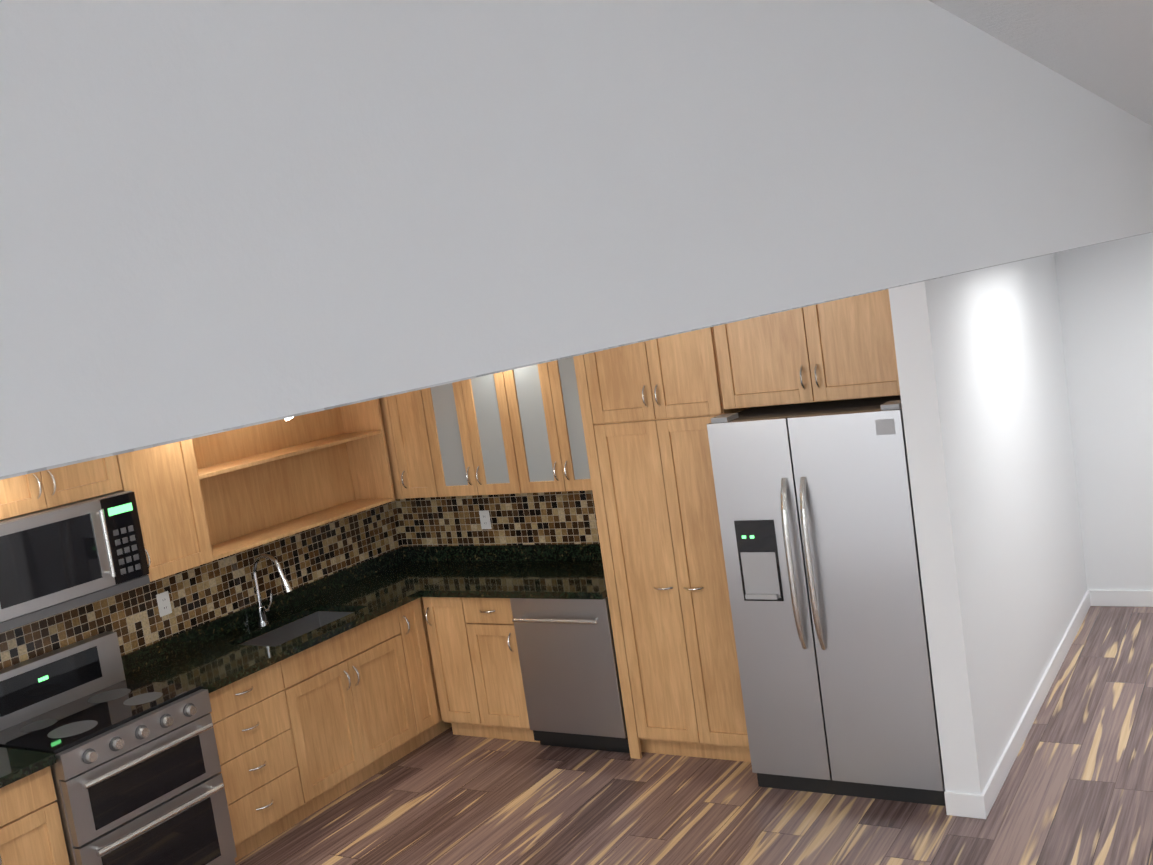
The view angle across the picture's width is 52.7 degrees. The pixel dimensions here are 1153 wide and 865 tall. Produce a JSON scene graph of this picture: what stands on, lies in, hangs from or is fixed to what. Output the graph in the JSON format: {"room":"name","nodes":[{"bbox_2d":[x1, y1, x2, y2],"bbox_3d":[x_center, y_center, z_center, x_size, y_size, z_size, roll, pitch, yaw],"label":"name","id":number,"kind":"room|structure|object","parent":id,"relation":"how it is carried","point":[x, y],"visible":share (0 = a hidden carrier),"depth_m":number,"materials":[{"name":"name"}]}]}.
{"room":"kitchen","nodes":[
{"label":"kitchen","id":0,"kind":"room"},
{"bbox_2d":[0,0,1152,479],"bbox_3d":[2.171,-0.895,4.058,2.790,0.331,16.100,-4,7,32],"label":"wall","id":1,"kind":"structure","parent":0,"point":[218,216],"depth_m":0.58,"materials":[{"name":"white paint"}]},
{"bbox_2d":[235,606,1152,864],"bbox_3d":[0.446,1.938,4.162,6.180,0.060,13.560,-4,7,32],"label":"floor","id":2,"kind":"structure","parent":0,"point":[1077,788],"depth_m":5.45,"materials":[{"name":"laminate"}]},
{"bbox_2d":[0,766,69,864],"bbox_3d":[-2.495,1.841,4.589,0.645,0.874,0.736,-4,7,32],"label":"base cabinet","id":3,"kind":"object","parent":2,"relation":"on","point":[31,831],"visible":0.9,"depth_m":4.62,"materials":[{"name":"brown wood"}]},
{"bbox_2d":[0,746,56,787],"bbox_3d":[-2.646,1.367,4.395,0.655,0.139,1.060,-4,7,32],"label":"countertop","id":4,"kind":"structure","parent":3,"relation":"on","point":[15,764],"depth_m":4.62,"materials":[{"name":"black stone"}]},
{"bbox_2d":[0,631,236,864],"bbox_3d":[-2.083,1.572,5.176,0.713,1.160,0.756,-4,7,32],"label":"range","id":5,"kind":"object","parent":2,"relation":"on","point":[137,777],"visible":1,"depth_m":5.09,"materials":[{"name":"silver metal"}]},
{"bbox_2d":[209,656,320,861],"bbox_3d":[-1.780,1.606,5.792,0.610,0.874,0.571,-4,7,32],"label":"base cabinet","id":6,"kind":"object","parent":2,"relation":"on","point":[301,735],"depth_m":5.65,"materials":[{"name":"brown wood"}]},
{"bbox_2d":[241,603,428,807],"bbox_3d":[-1.419,1.490,6.383,0.610,0.874,0.966,-4,7,32],"label":"base cabinet","id":7,"kind":"object","parent":2,"relation":"on","point":[363,702],"depth_m":6.25,"materials":[{"name":"brown wood"}]},
{"bbox_2d":[409,597,444,740],"bbox_3d":[-1.170,1.409,6.790,0.610,0.874,0.267,-4,7,32],"label":"base cabinet","id":8,"kind":"object","parent":2,"relation":"on","point":[416,607],"depth_m":6.71,"materials":[{"name":"brown wood"}]},
{"bbox_2d":[425,617,451,730],"bbox_3d":[-0.958,1.341,7.137,0.610,0.874,0.680,-4,7,32],"label":"base cabinet","id":9,"kind":"object","parent":2,"relation":"on","point":[447,725],"depth_m":6.96,"materials":[{"name":"brown wood"}]},
{"bbox_2d":[121,545,479,692],"bbox_3d":[-1.413,0.918,6.414,0.660,0.620,2.224,-4,7,32],"label":"countertop","id":10,"kind":"structure","parent":9,"relation":"on","point":[213,655],"depth_m":6.33,"materials":[{"name":"black stone"}]},
{"bbox_2d":[252,553,292,624],"bbox_3d":[-1.639,0.844,6.327,0.289,0.391,0.101,-4,7,32],"label":"faucet","id":11,"kind":"object","parent":10,"relation":"on","point":[260,611],"depth_m":6.37,"materials":[{"name":"silver metal"}]},
{"bbox_2d":[422,597,539,741],"bbox_3d":[-0.418,1.298,6.819,0.633,0.874,0.645,-4,7,32],"label":"base cabinet","id":12,"kind":"object","parent":2,"relation":"on","point":[476,665],"visible":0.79,"depth_m":6.58,"materials":[{"name":"brown wood"}]},
{"bbox_2d":[416,543,606,599],"bbox_3d":[-0.215,0.778,6.584,1.203,0.139,0.660,-4,7,32],"label":"countertop","id":13,"kind":"structure","parent":12,"relation":"on","point":[533,571],"depth_m":6.72,"materials":[{"name":"black stone"}]},
{"bbox_2d":[510,597,629,752],"bbox_3d":[0.091,1.264,6.458,0.606,0.873,0.657,-4,7,32],"label":"dishwasher","id":14,"kind":"object","parent":2,"relation":"on","point":[569,671],"visible":0.71,"depth_m":6.22,"materials":[{"name":"grey metal"}]},
{"bbox_2d":[573,327,750,761],"bbox_3d":[0.598,0.499,6.040,0.780,2.326,0.645,-4,7,32],"label":"pantry cabinet","id":15,"kind":"object","parent":2,"relation":"on","point":[650,409],"visible":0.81,"depth_m":5.82,"materials":[{"name":"brown wood"}]},
{"bbox_2d":[707,395,945,805],"bbox_3d":[1.286,0.732,5.510,0.895,1.787,0.867,-4,7,32],"label":"refrigerator","id":16,"kind":"object","parent":2,"relation":"on","point":[818,529],"visible":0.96,"depth_m":5.18,"materials":[{"name":"grey metal"}]},
{"bbox_2d":[888,253,1086,793],"bbox_3d":[2.305,0.051,6.195,0.150,2.690,3.220,-4,7,32],"label":"wall","id":17,"kind":"structure","parent":0,"point":[981,367],"depth_m":5.36,"materials":[{"name":"white paint"}]},
{"bbox_2d":[976,590,1091,818],"bbox_3d":[2.523,1.329,6.234,0.014,0.105,3.114,-4,7,32],"label":"baseboard","id":18,"kind":"structure","parent":17,"relation":"attached to","point":[979,806],"depth_m":5.76,"materials":[{"name":"white wood"}]},
{"bbox_2d":[929,0,1152,125],"bbox_3d":[0.682,-0.997,4.948,6.240,0.100,16.100,-4,7,32],"label":"ceiling","id":19,"kind":"structure","parent":0,"point":[1103,49],"depth_m":1.82,"materials":[{"name":"white paint"}]},
{"bbox_2d":[1054,232,1152,589],"bbox_3d":[3.664,-0.248,7.147,1.180,2.690,0.120,-4,7,32],"label":"wall","id":20,"kind":"structure","parent":0,"point":[1105,291],"depth_m":7.29,"materials":[{"name":"white paint"}]},
{"bbox_2d":[1092,590,1152,606],"bbox_3d":[3.813,1.034,7.229,1.140,0.105,0.014,-4,7,32],"label":"baseboard","id":21,"kind":"structure","parent":20,"relation":"attached to","point":[1129,598],"depth_m":7.42,"materials":[{"name":"white wood"}]},
{"bbox_3d":[0.371,0.286,6.593,3.571,2.690,0.118,-4,7,32],"label":"wall","id":22,"kind":"structure","parent":0,"visible":0},
{"bbox_2d":[379,390,437,498],"bbox_3d":[-1.073,-0.082,7.114,0.619,0.941,0.365,-4,7,32],"label":"upper cabinet","id":23,"kind":"object","parent":22,"relation":"attached to","point":[408,445],"visible":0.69,"depth_m":6.93,"materials":[{"name":"brown wood"}]},
{"bbox_2d":[421,372,520,496],"bbox_3d":[-0.557,-0.121,6.791,0.600,0.941,0.365,-4,7,32],"label":"upper cabinet","id":24,"kind":"object","parent":22,"relation":"attached to","point":[470,434],"visible":0.6,"depth_m":6.67,"materials":[{"name":"brown wood"}]},
{"bbox_2d":[503,357,591,492],"bbox_3d":[-0.050,-0.159,6.473,0.600,0.941,0.365,-4,7,32],"label":"upper cabinet","id":25,"kind":"object","parent":22,"relation":"attached to","point":[547,426],"visible":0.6,"depth_m":6.39,"materials":[{"name":"brown wood"}]},
{"bbox_2d":[713,289,899,408],"bbox_3d":[1.188,-0.441,5.494,0.903,0.526,0.645,-4,7,32],"label":"upper cabinet","id":26,"kind":"object","parent":22,"relation":"attached to","point":[841,349],"visible":0.58,"depth_m":5.25,"materials":[{"name":"brown wood"}]},
{"bbox_3d":[-3.505,1.151,3.784,0.118,2.690,9.120,-4,7,32],"label":"wall","id":27,"kind":"structure","parent":0,"visible":0},
{"bbox_2d":[0,455,121,519],"bbox_3d":[-2.461,0.105,5.117,0.365,0.486,0.783,-4,7,32],"label":"upper cabinet","id":28,"kind":"object","parent":27,"relation":"attached to","point":[39,491],"visible":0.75,"depth_m":5.12,"materials":[{"name":"brown wood"}]},
{"bbox_2d":[0,491,149,632],"bbox_3d":[-2.355,0.559,5.142,0.460,0.438,0.781,-4,7,32],"label":"microwave","id":29,"kind":"object","parent":28,"relation":"attached to","point":[60,559],"visible":1,"depth_m":5.05,"materials":[{"name":"silver metal"}]},
{"bbox_2d":[116,439,212,581],"bbox_3d":[-2.115,0.228,5.655,0.365,0.941,0.433,-4,7,32],"label":"upper cabinet","id":30,"kind":"object","parent":27,"relation":"attached to","point":[161,482],"visible":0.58,"depth_m":5.61,"materials":[{"name":"brown wood"}]},
{"bbox_2d":[0,499,403,669],"bbox_3d":[-2.178,0.954,5.804,0.008,0.500,4.050,-4,7,32],"label":"tile backsplash","id":31,"kind":"structure","parent":27,"relation":"attached to","point":[202,594],"depth_m":6.19,"materials":[{"name":"tile"}]},
{"bbox_2d":[156,591,171,616],"bbox_3d":[-2.098,0.872,5.924,0.008,0.116,0.072,-4,7,32],"label":"electrical outlet plate","id":32,"kind":"object","parent":31,"relation":"attached to","point":[163,602],"visible":1,"depth_m":5.92,"materials":[{"name":"white plastic"}]},
{"bbox_2d":[191,399,394,560],"bbox_3d":[-1.658,0.075,6.454,0.310,0.941,1.428,-4,7,32],"label":"upper cabinet","id":33,"kind":"object","parent":27,"relation":"attached to","point":[263,483],"visible":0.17,"depth_m":6.66,"materials":[{"name":"brown wood"}]},
{"bbox_2d":[396,490,599,545],"bbox_3d":[-0.350,0.494,6.998,1.833,0.369,0.009,-4,7,32],"label":"tile backsplash","id":34,"kind":"structure","parent":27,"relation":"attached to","point":[567,517],"depth_m":7.06,"materials":[{"name":"tile"}]},
{"bbox_2d":[479,510,491,528],"bbox_3d":[-0.559,0.535,7.123,0.072,0.116,0.008,-4,7,32],"label":"outlet","id":35,"kind":"object","parent":34,"relation":"attached to","point":[485,521],"visible":1,"depth_m":7.12,"materials":[{"name":"white plastic"}]}
]}

